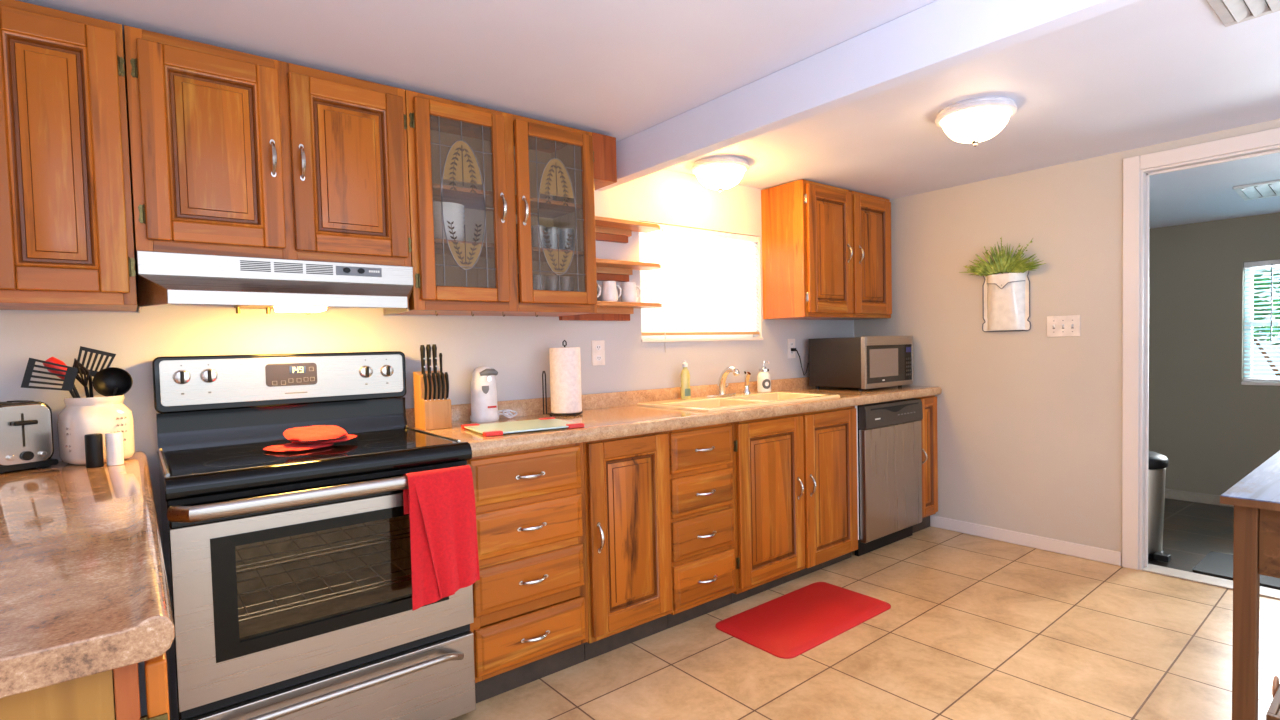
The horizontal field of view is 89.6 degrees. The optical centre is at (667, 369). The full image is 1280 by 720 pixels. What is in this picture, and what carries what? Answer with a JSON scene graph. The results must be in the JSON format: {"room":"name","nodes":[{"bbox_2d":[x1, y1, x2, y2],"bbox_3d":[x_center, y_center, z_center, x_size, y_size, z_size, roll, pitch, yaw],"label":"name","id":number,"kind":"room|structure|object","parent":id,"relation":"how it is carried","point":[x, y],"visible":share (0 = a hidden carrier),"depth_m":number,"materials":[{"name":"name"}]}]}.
{"room":"kitchen","nodes":[
{"label":"kitchen","id":0,"kind":"room"},
{"bbox_2d":[0,60,853,719],"bbox_3d":[-0.470,-0.041,3.161,4.780,2.300,0.120,-3,3,-40],"label":"wall","id":1,"kind":"structure","parent":0,"point":[516,347],"depth_m":2.74,"materials":[{"name":"grey paint"}]},
{"bbox_2d":[0,0,136,310],"bbox_3d":[-1.713,-0.561,1.808,0.314,0.772,0.352,-3,3,-40],"label":"upper cabinet","id":2,"kind":"object","parent":1,"relation":"attached to","point":[67,240],"visible":1,"depth_m":1.69,"materials":[{"name":"brown wood"}]},
{"bbox_2d":[124,25,411,266],"bbox_3d":[-1.291,-0.658,2.136,0.756,0.621,0.386,-3,3,-40],"label":"upper cabinet","id":3,"kind":"object","parent":1,"relation":"attached to","point":[232,152],"visible":0.94,"depth_m":1.97,"materials":[{"name":"brown wood"}]},
{"bbox_2d":[136,250,412,314],"bbox_3d":[-1.258,-0.267,2.120,0.751,0.160,0.459,-3,3,-40],"label":"range hood","id":4,"kind":"object","parent":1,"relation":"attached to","point":[281,285],"visible":1,"depth_m":1.96,"materials":[{"name":"silver metal"}]},
{"bbox_2d":[390,90,597,316],"bbox_3d":[-0.696,-0.605,2.632,0.782,0.791,0.386,-3,3,-40],"label":"upper cabinet","id":5,"kind":"object","parent":1,"relation":"attached to","point":[507,170],"visible":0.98,"depth_m":2.55,"materials":[{"name":"brown wood"}]},
{"bbox_2d":[433,202,464,209],"bbox_3d":[-0.870,-0.619,2.525,0.146,0.041,0.146,-3,3,-40],"label":"bowl","id":6,"kind":"object","parent":5,"relation":"in","point":[435,204],"visible":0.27,"depth_m":2.46,"materials":[{"name":"white ceramic"}]},
{"bbox_2d":[433,207,464,213],"bbox_3d":[-0.869,-0.601,2.526,0.146,0.041,0.146,-3,3,-40],"label":"bowl","id":7,"kind":"object","parent":6,"relation":"in","point":[435,209],"visible":0.27,"depth_m":2.47,"materials":[{"name":"white ceramic"}]},
{"bbox_2d":[433,211,464,218],"bbox_3d":[-0.869,-0.583,2.526,0.146,0.041,0.146,-3,3,-40],"label":"bowl","id":8,"kind":"object","parent":7,"relation":"in","point":[438,213],"visible":0.2,"depth_m":2.47,"materials":[{"name":"white ceramic"}]},
{"bbox_2d":[433,216,464,223],"bbox_3d":[-0.869,-0.565,2.527,0.146,0.041,0.146,-3,3,-40],"label":"bowl","id":9,"kind":"object","parent":8,"relation":"in","point":[435,218],"visible":0.21,"depth_m":2.47,"materials":[{"name":"white ceramic"}]},
{"bbox_2d":[434,221,464,227],"bbox_3d":[-0.868,-0.547,2.528,0.146,0.041,0.146,-3,3,-40],"label":"bowl","id":10,"kind":"object","parent":9,"relation":"in","point":[436,223],"visible":0.23,"depth_m":2.47,"materials":[{"name":"white ceramic"}]},
{"bbox_2d":[434,226,465,232],"bbox_3d":[-0.868,-0.529,2.528,0.146,0.041,0.146,-3,3,-40],"label":"bowl","id":11,"kind":"object","parent":10,"relation":"in","point":[436,228],"visible":0.27,"depth_m":2.47,"materials":[{"name":"white ceramic"}]},
{"bbox_2d":[434,230,465,240],"bbox_3d":[-0.867,-0.511,2.529,0.146,0.041,0.146,-3,3,-40],"label":"bowl","id":12,"kind":"object","parent":5,"relation":"on","point":[437,234],"visible":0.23,"depth_m":2.47,"materials":[{"name":"white ceramic"}]},
{"bbox_2d":[432,183,581,218],"bbox_3d":[-0.728,-0.691,2.661,0.735,0.016,0.270,-3,3,-40],"label":"shelf","id":13,"kind":"object","parent":5,"relation":"attached to","point":[473,202],"depth_m":2.68,"materials":[{"name":"brown wood"}]},
{"bbox_2d":[434,238,583,261],"bbox_3d":[-0.724,-0.489,2.668,0.735,0.016,0.270,-3,3,-40],"label":"shelf","id":14,"kind":"object","parent":5,"relation":"attached to","point":[438,243],"depth_m":2.68,"materials":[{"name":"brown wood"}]},
{"bbox_2d":[531,225,545,247],"bbox_3d":[-0.552,-0.558,2.759,0.066,0.104,0.066,-3,3,-40],"label":"tumbler","id":15,"kind":"object","parent":5,"relation":"on","point":[544,227],"visible":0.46,"depth_m":2.75,"materials":[{"name":"clear glass"}]},
{"bbox_2d":[536,230,549,247],"bbox_3d":[-0.553,-0.562,2.868,0.066,0.104,0.066,-3,3,-40],"label":"tumbler","id":16,"kind":"object","parent":5,"relation":"on","point":[537,241],"visible":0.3,"depth_m":2.85,"materials":[{"name":"clear glass"}]},
{"bbox_2d":[546,227,559,248],"bbox_3d":[-0.499,-0.561,2.803,0.066,0.104,0.066,-3,3,-40],"label":"tumbler","id":17,"kind":"object","parent":5,"relation":"on","point":[558,228],"visible":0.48,"depth_m":2.79,"materials":[{"name":"clear glass"}]},
{"bbox_2d":[550,231,563,248],"bbox_3d":[-0.500,-0.565,2.912,0.066,0.104,0.066,-3,3,-40],"label":"tumbler","id":18,"kind":"object","parent":5,"relation":"on","point":[551,247],"visible":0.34,"depth_m":2.90,"materials":[{"name":"clear glass"}]},
{"bbox_2d":[560,228,573,250],"bbox_3d":[-0.446,-0.563,2.847,0.066,0.104,0.066,-3,3,-40],"label":"tumbler","id":19,"kind":"object","parent":5,"relation":"on","point":[572,230],"visible":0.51,"depth_m":2.83,"materials":[{"name":"clear glass"}]},
{"bbox_2d":[560,276,573,290],"bbox_3d":[-0.446,-0.333,2.851,0.068,0.150,0.068,-3,3,-40],"label":"drinking glass","id":20,"kind":"object","parent":5,"relation":"in","point":[571,277],"visible":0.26,"depth_m":2.83,"materials":[{"name":"clear glass"}]},
{"bbox_2d":[591,340,604,365],"bbox_3d":[-0.341,-0.080,3.184,0.076,0.124,0.009,-3,3,-40],"label":"wall outlet","id":21,"kind":"object","parent":1,"relation":"attached to","point":[597,346],"visible":1,"depth_m":3.18,"materials":[{"name":"white plastic"}]},
{"bbox_2d":[592,132,616,189],"bbox_3d":[-0.376,-0.924,2.931,0.124,0.197,0.326,-3,3,-40],"label":"box","id":22,"kind":"object","parent":1,"relation":"attached to","point":[604,146],"visible":0.42,"depth_m":2.81,"materials":[{"name":"brown wood"}]},
{"bbox_2d":[405,377,814,426],"bbox_3d":[0.139,0.131,3.575,3.129,0.073,0.023,-3,3,-40],"label":"backsplash","id":23,"kind":"structure","parent":1,"relation":"attached to","point":[534,406],"depth_m":3.24,"materials":[{"name":"beige stone"}]},
{"bbox_2d":[559,301,661,320],"bbox_3d":[-0.258,-0.282,3.153,0.536,0.084,0.153,-3,3,-40],"label":"wall shelf","id":24,"kind":"object","parent":1,"relation":"attached to","point":[606,310],"visible":0.7,"depth_m":3.16,"materials":[{"name":"brown wood"}]},
{"bbox_2d":[601,281,621,301],"bbox_3d":[-0.273,-0.374,3.124,0.096,0.102,0.082,-1,2,3],"label":"mug","id":25,"kind":"object","parent":24,"relation":"on","point":[609,292],"visible":0.91,"depth_m":3.09,"materials":[{"name":"white ceramic"}]},
{"bbox_2d":[621,282,640,301],"bbox_3d":[-0.181,-0.379,3.200,0.096,0.102,0.082,-1,2,3],"label":"mug","id":26,"kind":"object","parent":24,"relation":"on","point":[629,293],"visible":0.85,"depth_m":3.17,"materials":[{"name":"white ceramic"}]},
{"bbox_2d":[595,216,659,242],"bbox_3d":[-0.267,-0.675,3.138,0.536,0.084,0.153,-3,3,-40],"label":"wall shelf","id":27,"kind":"object","parent":1,"relation":"attached to","point":[606,229],"visible":0.56,"depth_m":3.17,"materials":[{"name":"brown wood"}]},
{"bbox_2d":[596,258,660,281],"bbox_3d":[-0.263,-0.480,3.146,0.536,0.084,0.153,-3,3,-40],"label":"wall shelf","id":28,"kind":"object","parent":1,"relation":"attached to","point":[606,269],"visible":0.58,"depth_m":3.18,"materials":[{"name":"brown wood"}]},
{"bbox_2d":[641,239,762,341],"bbox_3d":[0.188,-0.475,3.680,0.937,0.633,0.112,-3,3,-40],"label":"window","id":29,"kind":"structure","parent":1,"relation":"in","point":[654,338],"depth_m":3.66,"materials":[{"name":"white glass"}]},
{"bbox_2d":[639,221,758,352],"bbox_3d":[0.204,-0.445,3.661,0.919,0.689,0.053,-3,3,-40],"label":"window blind","id":30,"kind":"object","parent":29,"relation":"attached to","point":[711,294],"visible":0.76,"depth_m":3.64,"materials":[{"name":"white plastic"}]},
{"bbox_2d":[787,339,794,357],"bbox_3d":[0.796,-0.131,4.130,0.076,0.124,0.009,-3,3,-40],"label":"wall outlet","id":31,"kind":"object","parent":1,"relation":"attached to","point":[790,342],"visible":0.99,"depth_m":4.12,"materials":[{"name":"white plastic"}]},
{"bbox_2d":[761,179,891,319],"bbox_3d":[1.051,-0.715,4.093,0.913,0.786,0.374,-3,3,-40],"label":"upper cabinet","id":32,"kind":"object","parent":1,"relation":"attached to","point":[826,249],"visible":1,"depth_m":3.87,"materials":[{"name":"brown wood"}]},
{"bbox_2d":[17,0,1279,199],"bbox_3d":[0.978,-1.064,1.355,4.780,0.100,4.720,-3,3,-40],"label":"ceiling","id":33,"kind":"structure","parent":0,"point":[1142,73],"depth_m":2.19,"materials":[{"name":"white paint"}]},
{"bbox_2d":[691,156,748,192],"bbox_3d":[0.276,-0.995,3.369,0.304,0.152,0.304,-3,3,-40],"label":"ceiling light","id":34,"kind":"object","parent":33,"relation":"attached to","point":[719,173],"visible":1,"depth_m":3.28,"materials":[{"name":"white glass"}]},
{"bbox_2d":[597,0,1139,190],"bbox_3d":[1.121,-0.934,1.399,0.070,0.170,4.600,-3,3,-40],"label":"beam","id":35,"kind":"structure","parent":33,"relation":"attached to","point":[940,35],"depth_m":1.99,"materials":[{"name":"white paint"}]},
{"bbox_2d":[935,96,1016,146],"bbox_3d":[1.269,-0.992,2.653,0.304,0.152,0.304,-3,3,-40],"label":"ceiling light","id":36,"kind":"object","parent":33,"relation":"attached to","point":[975,120],"visible":1,"depth_m":2.57,"materials":[{"name":"white glass"}]},
{"bbox_2d":[1206,0,1279,26],"bbox_3d":[1.663,-1.033,1.694,0.403,0.018,0.364,-3,3,-40],"label":"ceiling vent","id":37,"kind":"object","parent":33,"relation":"in","point":[1230,12],"visible":1,"depth_m":1.85,"materials":[{"name":"white plastic"}]},
{"bbox_2d":[451,498,1279,719],"bbox_3d":[1.768,1.149,2.052,6.700,0.100,4.720,-3,3,-40],"label":"floor","id":38,"kind":"structure","parent":0,"point":[974,627],"depth_m":2.49,"materials":[{"name":"beige tile"}]},
{"bbox_2d":[0,652,169,719],"bbox_3d":[-1.379,0.770,1.229,0.647,0.865,1.688,-3,3,-40],"label":"base cabinet","id":39,"kind":"object","parent":38,"relation":"on","point":[114,694],"visible":0.26,"depth_m":0.74,"materials":[{"name":"brown wood"}]},
{"bbox_2d":[0,451,174,697],"bbox_3d":[-1.381,0.312,1.205,0.660,0.050,1.721,-3,3,-40],"label":"countertop","id":40,"kind":"structure","parent":39,"relation":"on","point":[84,591],"depth_m":0.91,"materials":[{"name":"beige stone"}]},
{"bbox_2d":[0,400,57,473],"bbox_3d":[-1.825,0.186,1.797,0.143,0.192,0.144,0,2,22],"label":"toaster","id":41,"kind":"object","parent":40,"relation":"on","point":[26,427],"visible":1,"depth_m":1.78,"materials":[{"name":"silver metal"}]},
{"bbox_2d":[84,433,103,467],"bbox_3d":[-1.620,0.229,1.820,0.038,0.094,0.038,-3,3,-40],"label":"pepper shaker","id":42,"kind":"object","parent":40,"relation":"on","point":[94,456],"visible":1,"depth_m":1.81,"materials":[{"name":"black ceramic"}]},
{"bbox_2d":[57,395,134,464],"bbox_3d":[-1.701,0.178,1.919,0.164,0.194,0.161,0,3,34],"label":"utensil crock","id":43,"kind":"object","parent":40,"relation":"on","point":[81,416],"visible":0.89,"depth_m":1.86,"materials":[{"name":"white ceramic"}]},
{"bbox_2d":[21,358,77,397],"bbox_3d":[-1.722,0.115,1.852,0.040,0.301,0.187,0,2,32],"label":"slotted turner","id":44,"kind":"object","parent":43,"relation":"in","point":[70,376],"visible":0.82,"depth_m":1.82,"materials":[{"name":"black plastic"}]},
{"bbox_2d":[42,357,79,397],"bbox_3d":[-1.736,0.113,1.884,0.128,0.302,0.041,-2,2,-19],"label":"serving utensil","id":45,"kind":"object","parent":43,"relation":"in","point":[51,359],"visible":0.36,"depth_m":1.86,"materials":[{"name":"red plastic"}]},
{"bbox_2d":[72,358,89,397],"bbox_3d":[-1.732,0.115,1.914,0.044,0.295,0.055,0,2,28],"label":"whisk","id":46,"kind":"object","parent":43,"relation":"in","point":[84,381],"visible":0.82,"depth_m":1.90,"materials":[{"name":"black plastic"}]},
{"bbox_2d":[77,346,115,396],"bbox_3d":[-1.713,0.096,1.936,0.097,0.331,0.034,-3,3,-40],"label":"slotted turner","id":47,"kind":"object","parent":43,"relation":"in","point":[107,354],"visible":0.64,"depth_m":1.94,"materials":[{"name":"black plastic"}]},
{"bbox_2d":[92,367,132,396],"bbox_3d":[-1.679,0.128,1.935,0.120,0.267,0.053,-3,3,-40],"label":"ladle","id":48,"kind":"object","parent":43,"relation":"in","point":[112,381],"visible":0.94,"depth_m":1.95,"materials":[{"name":"black plastic"}]},
{"bbox_2d":[105,432,123,465],"bbox_3d":[-1.586,0.228,1.848,0.038,0.094,0.038,-3,3,-40],"label":"salt shaker","id":49,"kind":"object","parent":40,"relation":"on","point":[114,451],"visible":1,"depth_m":1.83,"materials":[{"name":"white ceramic"}]},
{"bbox_2d":[152,351,475,719],"bbox_3d":[-1.114,0.557,2.057,0.771,1.216,0.733,-3,3,-40],"label":"stove","id":50,"kind":"object","parent":38,"relation":"on","point":[288,574],"visible":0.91,"depth_m":1.93,"materials":[{"name":"silver metal"}]},
{"bbox_2d":[263,443,333,451],"bbox_3d":[-1.161,0.244,2.031,0.175,0.012,0.175,0,2,31],"label":"pot holder","id":51,"kind":"object","parent":50,"relation":"on","point":[289,447],"visible":0.81,"depth_m":1.99,"materials":[{"name":"red fabric"}]},
{"bbox_2d":[292,435,356,443],"bbox_3d":[-1.116,0.228,2.101,0.175,0.012,0.175,-2,2,-8],"label":"pot holder","id":52,"kind":"object","parent":51,"relation":"on","point":[347,437],"visible":0.4,"depth_m":2.03,"materials":[{"name":"red fabric"}]},
{"bbox_2d":[283,425,346,441],"bbox_3d":[-1.132,0.206,2.072,0.176,0.034,0.184,-3,3,-40],"label":"pot holder","id":53,"kind":"object","parent":52,"relation":"on","point":[315,433],"visible":1,"depth_m":2.04,"materials":[{"name":"red fabric"}]},
{"bbox_2d":[167,464,473,711],"bbox_3d":[-1.087,0.573,2.026,0.770,0.518,0.651,-3,3,-40],"label":"oven","id":54,"kind":"object","parent":50,"relation":"in","point":[269,586],"depth_m":1.80,"materials":[{"name":"silver metal"}]},
{"bbox_2d":[403,465,479,610],"bbox_3d":[-0.678,0.499,1.939,0.200,0.396,0.081,-3,3,-40],"label":"dish towel","id":55,"kind":"object","parent":50,"relation":"hanging from","point":[439,504],"visible":0.99,"depth_m":1.91,"materials":[{"name":"red fabric"}]},
{"bbox_2d":[467,442,588,702],"bbox_3d":[-0.663,0.706,2.505,0.478,0.864,0.649,-3,3,-40],"label":"base cabinet","id":56,"kind":"object","parent":38,"relation":"on","point":[530,596],"visible":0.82,"depth_m":2.28,"materials":[{"name":"brown wood"}]},
{"bbox_2d":[583,431,672,660],"bbox_3d":[-0.318,0.688,2.791,0.418,0.864,0.651,-3,3,-40],"label":"base cabinet","id":57,"kind":"object","parent":38,"relation":"on","point":[627,481],"visible":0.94,"depth_m":2.55,"materials":[{"name":"brown wood"}]},
{"bbox_2d":[667,422,735,628],"bbox_3d":[-0.009,0.671,3.049,0.385,0.864,0.649,-3,3,-40],"label":"base cabinet","id":58,"kind":"object","parent":38,"relation":"on","point":[701,459],"visible":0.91,"depth_m":2.81,"materials":[{"name":"brown wood"}]},
{"bbox_2d":[731,406,857,603],"bbox_3d":[0.508,0.643,3.478,0.960,0.864,0.651,-3,3,-40],"label":"base cabinet","id":59,"kind":"object","parent":38,"relation":"on","point":[796,505],"visible":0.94,"depth_m":3.21,"materials":[{"name":"brown wood"}]},
{"bbox_2d":[405,377,941,456],"bbox_3d":[0.338,0.160,3.338,3.129,0.123,0.642,-3,3,-40],"label":"countertop","id":60,"kind":"structure","parent":59,"relation":"on","point":[609,415],"depth_m":2.89,"materials":[{"name":"beige laminate"}]},
{"bbox_2d":[413,371,451,429],"bbox_3d":[-0.919,0.120,2.520,0.105,0.222,0.115,-3,3,-40],"label":"knife block","id":61,"kind":"object","parent":60,"relation":"on","point":[432,414],"visible":0.88,"depth_m":2.48,"materials":[{"name":"brown wood"}]},
{"bbox_2d":[420,345,424,373],"bbox_3d":[-0.945,-0.031,2.491,0.019,0.124,0.029,-3,3,-40],"label":"knife","id":62,"kind":"object","parent":61,"relation":"on","point":[422,347],"visible":0.92,"depth_m":2.48,"materials":[{"name":"black plastic"}]},
{"bbox_2d":[423,373,426,400],"bbox_3d":[-0.925,0.072,2.460,0.013,0.115,0.019,-3,3,-40],"label":"knife","id":63,"kind":"object","parent":61,"relation":"in","point":[424,374],"visible":1,"depth_m":2.45,"materials":[{"name":"black plastic"}]},
{"bbox_2d":[426,344,430,373],"bbox_3d":[-0.928,-0.033,2.506,0.019,0.126,0.029,-3,3,-40],"label":"knife","id":64,"kind":"object","parent":61,"relation":"on","point":[428,347],"visible":0.91,"depth_m":2.50,"materials":[{"name":"black plastic"}]},
{"bbox_2d":[427,373,431,399],"bbox_3d":[-0.912,0.071,2.471,0.013,0.115,0.019,-3,3,-40],"label":"knife","id":65,"kind":"object","parent":61,"relation":"in","point":[428,374],"visible":1,"depth_m":2.46,"materials":[{"name":"black plastic"}]},
{"bbox_2d":[432,373,435,399],"bbox_3d":[-0.899,0.071,2.482,0.013,0.115,0.019,-3,3,-40],"label":"knife","id":66,"kind":"object","parent":61,"relation":"in","point":[433,374],"visible":1,"depth_m":2.48,"materials":[{"name":"black plastic"}]},
{"bbox_2d":[432,344,436,374],"bbox_3d":[-0.910,-0.034,2.521,0.019,0.126,0.029,-3,3,-40],"label":"knife","id":67,"kind":"object","parent":61,"relation":"on","point":[434,347],"visible":0.94,"depth_m":2.51,"materials":[{"name":"black plastic"}]},
{"bbox_2d":[436,372,440,399],"bbox_3d":[-0.886,0.070,2.493,0.013,0.115,0.019,-3,3,-40],"label":"knife","id":68,"kind":"object","parent":61,"relation":"in","point":[437,374],"visible":1,"depth_m":2.49,"materials":[{"name":"black plastic"}]},
{"bbox_2d":[440,372,444,399],"bbox_3d":[-0.873,0.069,2.503,0.013,0.115,0.019,-3,3,-40],"label":"knife","id":69,"kind":"object","parent":61,"relation":"in","point":[441,374],"visible":1,"depth_m":2.50,"materials":[{"name":"black plastic"}]},
{"bbox_2d":[445,372,448,398],"bbox_3d":[-0.860,0.069,2.514,0.013,0.115,0.019,-3,3,-40],"label":"knife","id":70,"kind":"object","parent":61,"relation":"in","point":[446,373],"visible":1,"depth_m":2.51,"materials":[{"name":"black plastic"}]},
{"bbox_2d":[470,366,516,422],"bbox_3d":[-0.736,0.102,2.749,0.216,0.232,0.110,-3,3,-40],"label":"can opener","id":71,"kind":"object","parent":60,"relation":"on","point":[484,407],"visible":1,"depth_m":2.68,"materials":[{"name":"white plastic"}]},
{"bbox_2d":[461,417,583,436],"bbox_3d":[-0.554,0.217,2.458,0.378,0.014,0.308,-3,3,-33],"label":"cutting board","id":72,"kind":"object","parent":60,"relation":"on","point":[490,429],"visible":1,"depth_m":2.42,"materials":[{"name":"white glass"}]},
{"bbox_2d":[542,340,582,415],"bbox_3d":[-0.461,0.037,2.901,0.154,0.338,0.149,-1,2,17],"label":"paper towel holder","id":73,"kind":"object","parent":60,"relation":"on","point":[543,372],"visible":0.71,"depth_m":2.87,"materials":[{"name":"brown metal"}]},
{"bbox_2d":[549,347,581,413],"bbox_3d":[-0.458,0.048,2.899,0.138,0.291,0.138,-3,3,-40],"label":"paper towel roll","id":74,"kind":"object","parent":73,"relation":"on","point":[565,362],"visible":1,"depth_m":2.84,"materials":[{"name":"paper"}]},
{"bbox_2d":[706,366,739,396],"bbox_3d":[0.300,0.068,3.571,0.184,0.166,0.186,-1,2,-1],"label":"faucet","id":75,"kind":"object","parent":60,"relation":"on","point":[721,386],"visible":1,"depth_m":3.56,"materials":[{"name":"silver metal"}]},
{"bbox_2d":[637,391,839,411],"bbox_3d":[0.394,0.245,3.402,0.992,0.180,0.545,-3,3,-40],"label":"sink","id":76,"kind":"object","parent":60,"relation":"in","point":[740,400],"visible":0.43,"depth_m":3.38,"materials":[{"name":"ceramic"}]},
{"bbox_2d":[680,361,690,398],"bbox_3d":[0.098,0.057,3.459,0.062,0.205,0.044,-3,3,-40],"label":"dish soap bottle","id":77,"kind":"object","parent":76,"relation":"on","point":[685,375],"visible":1,"depth_m":3.44,"materials":[{"name":"yellow plastic"}]},
{"bbox_2d":[743,371,750,393],"bbox_3d":[0.459,0.077,3.711,0.044,0.130,0.051,-3,3,-40],"label":"sprayer","id":78,"kind":"object","parent":76,"relation":"on","point":[747,375],"visible":1,"depth_m":3.70,"materials":[{"name":"silver metal"}]},
{"bbox_2d":[757,361,770,391],"bbox_3d":[0.572,0.043,3.801,0.082,0.186,0.084,-3,3,-40],"label":"soap dispenser","id":79,"kind":"object","parent":76,"relation":"on","point":[763,377],"visible":1,"depth_m":3.77,"materials":[{"name":"white plastic"}]},
{"bbox_2d":[791,336,912,390],"bbox_3d":[1.192,-0.042,4.147,0.643,0.328,0.478,-3,3,-40],"label":"microwave","id":80,"kind":"object","parent":60,"relation":"on","point":[864,362],"visible":1,"depth_m":3.98,"materials":[{"name":"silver metal"}]},
{"bbox_2d":[716,582,890,658],"bbox_3d":[0.614,1.086,2.857,0.762,0.018,0.420,-3,3,-40],"label":"floor mat","id":81,"kind":"object","parent":38,"relation":"on","point":[787,626],"visible":1,"depth_m":2.79,"materials":[{"name":"red fabric"}]},
{"bbox_2d":[855,398,922,555],"bbox_3d":[1.130,0.614,3.985,0.632,0.856,0.620,-3,3,-40],"label":"dishwasher","id":82,"kind":"object","parent":38,"relation":"on","point":[889,445],"visible":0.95,"depth_m":3.72,"materials":[{"name":"silver metal"}]},
{"bbox_2d":[913,395,937,532],"bbox_3d":[1.466,0.592,4.275,0.225,0.864,0.651,-3,3,-40],"label":"base cabinet","id":83,"kind":"object","parent":38,"relation":"on","point":[929,442],"visible":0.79,"depth_m":4.06,"materials":[{"name":"brown wood"}]},
{"bbox_2d":[1148,451,1170,562],"bbox_3d":[2.604,0.737,3.562,0.292,0.572,0.321,-3,3,-40],"label":"trash can","id":84,"kind":"object","parent":38,"relation":"on","point":[1157,463],"visible":0.38,"depth_m":3.45,"materials":[{"name":"metal"}]},
{"bbox_2d":[1193,551,1279,589],"bbox_3d":[3.029,1.021,3.168,0.425,0.013,0.625,-3,3,-40],"label":"door mat","id":85,"kind":"object","parent":38,"relation":"on","point":[1215,564],"visible":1,"depth_m":3.27,"materials":[{"name":"grey fabric"}]},
{"bbox_2d":[1220,450,1279,719],"bbox_3d":[2.297,0.710,1.951,1.319,0.760,0.740,-3,3,-40],"label":"table","id":86,"kind":"object","parent":38,"relation":"on","point":[1255,498],"visible":1,"depth_m":1.79,"materials":[{"name":"brown wood"}]},
{"bbox_2d":[1266,675,1279,719],"bbox_3d":[2.186,1.019,1.948,0.880,0.148,0.468,-3,3,-40],"label":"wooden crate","id":87,"kind":"object","parent":38,"relation":"on","point":[1273,713],"visible":1,"depth_m":1.89,"materials":[{"name":"wood"}]},
{"bbox_2d":[854,119,1279,565],"bbox_3d":[2.839,-0.106,2.844,0.097,2.300,4.600,-3,3,-40],"label":"wall","id":88,"kind":"structure","parent":0,"point":[1029,423],"depth_m":3.69,"materials":[{"name":"beige paint"}]},
{"bbox_2d":[982,271,1030,331],"bbox_3d":[1.955,-0.397,3.747,0.081,0.356,0.274,-3,3,-40],"label":"wall planter","id":89,"kind":"object","parent":88,"relation":"attached to","point":[1006,296],"visible":0.98,"depth_m":3.72,"materials":[{"name":"white ceramic"}]},
{"bbox_2d":[959,237,1045,275],"bbox_3d":[1.938,-0.654,3.734,0.080,0.223,0.481,-3,3,-40],"label":"potted plant","id":90,"kind":"object","parent":89,"relation":"in","point":[1003,262],"visible":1,"depth_m":3.72,"materials":[{"name":"green plant"}]},
{"bbox_2d":[930,515,1120,565],"bbox_3d":[2.044,0.991,3.785,0.014,0.075,1.057,-3,3,-40],"label":"baseboard","id":91,"kind":"structure","parent":88,"relation":"attached to","point":[1107,556],"depth_m":3.71,"materials":[{"name":"white wood"}]},
{"bbox_2d":[1047,315,1079,336],"bbox_3d":[2.176,-0.236,3.542,0.018,0.115,0.164,-3,3,-40],"label":"light switch","id":92,"kind":"object","parent":88,"relation":"attached to","point":[1069,325],"visible":1,"depth_m":3.54,"materials":[{"name":"white plastic"}]},
{"bbox_2d":[1122,127,1279,569],"bbox_3d":[2.676,-0.014,2.958,0.016,2.114,0.988,-3,3,-40],"label":"trim","id":93,"kind":"structure","parent":88,"relation":"attached to","point":[1132,166],"depth_m":3.29,"materials":[{"name":"white wood"}]},
{"bbox_2d":[1139,144,1279,569],"bbox_3d":[2.721,0.020,2.995,0.106,2.042,0.844,-3,3,-40],"label":"door frame","id":94,"kind":"structure","parent":88,"relation":"in","point":[1145,174],"depth_m":3.28,"materials":[{"name":"white wood"}]},
{"bbox_2d":[1142,564,1279,599],"bbox_3d":[2.748,1.036,3.036,0.127,0.008,0.820,-3,3,-40],"label":"threshold","id":95,"kind":"object","parent":88,"relation":"attached to","point":[1190,576],"depth_m":3.17,"materials":[{"name":"white wood"}]},
{"bbox_2d":[1148,212,1279,495],"bbox_3d":[4.425,-0.182,3.904,0.120,2.300,3.600,-3,3,-40],"label":"wall","id":96,"kind":"structure","parent":0,"point":[1213,430],"depth_m":4.55,"materials":[{"name":"grey paint"}]},
{"bbox_2d":[1165,489,1233,506],"bbox_3d":[4.401,0.934,3.903,0.012,0.070,3.400,-3,3,-40],"label":"baseboard","id":97,"kind":"structure","parent":96,"relation":"attached to","point":[1169,493],"depth_m":4.63,"materials":[{"name":"white wood"}]},
{"bbox_2d":[1241,265,1279,385],"bbox_3d":[4.255,-0.306,4.072,0.115,0.837,0.920,-3,3,-40],"label":"window","id":98,"kind":"structure","parent":96,"relation":"in","point":[1249,271],"depth_m":4.41,"materials":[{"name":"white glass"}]},
{"bbox_2d":[1243,259,1279,381],"bbox_3d":[4.240,-0.316,4.059,0.045,0.811,0.912,-3,3,-40],"label":"window blind","id":99,"kind":"object","parent":98,"relation":"attached to","point":[1265,263],"visible":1,"depth_m":4.33,"materials":[{"name":"white plastic"}]},
{"bbox_2d":[1149,153,1279,228],"bbox_3d":[3.719,-1.112,3.299,1.920,0.265,3.600,-3,3,-40],"label":"ceiling","id":100,"kind":"structure","parent":0,"point":[1203,193],"depth_m":3.90,"materials":[{"name":"white paint"}]},
{"bbox_2d":[1233,180,1279,200],"bbox_3d":[3.562,-1.045,3.703,0.349,0.042,0.415,-3,3,-40],"label":"ceiling vent","id":101,"kind":"object","parent":100,"relation":"in","point":[1271,188],"visible":1,"depth_m":3.76,"materials":[{"name":"white plastic"}]},
{"label":"outside","id":102,"kind":"structure","parent":0,"visible":0},
{"bbox_3d":[5.743,0.933,5.671,4.050,0.119,6.000,-3,3,-40],"label":"ground","id":103,"kind":"structure","parent":102,"visible":0},
{"bbox_2d":[1253,266,1279,375],"bbox_3d":[5.878,-0.304,5.535,2.079,2.374,5.078,-3,3,-40],"label":"shrub","id":104,"kind":"object","parent":103,"relation":"on","point":[1262,270],"visible":0.15,"depth_m":5.78,"materials":[{"name":"green plant"}]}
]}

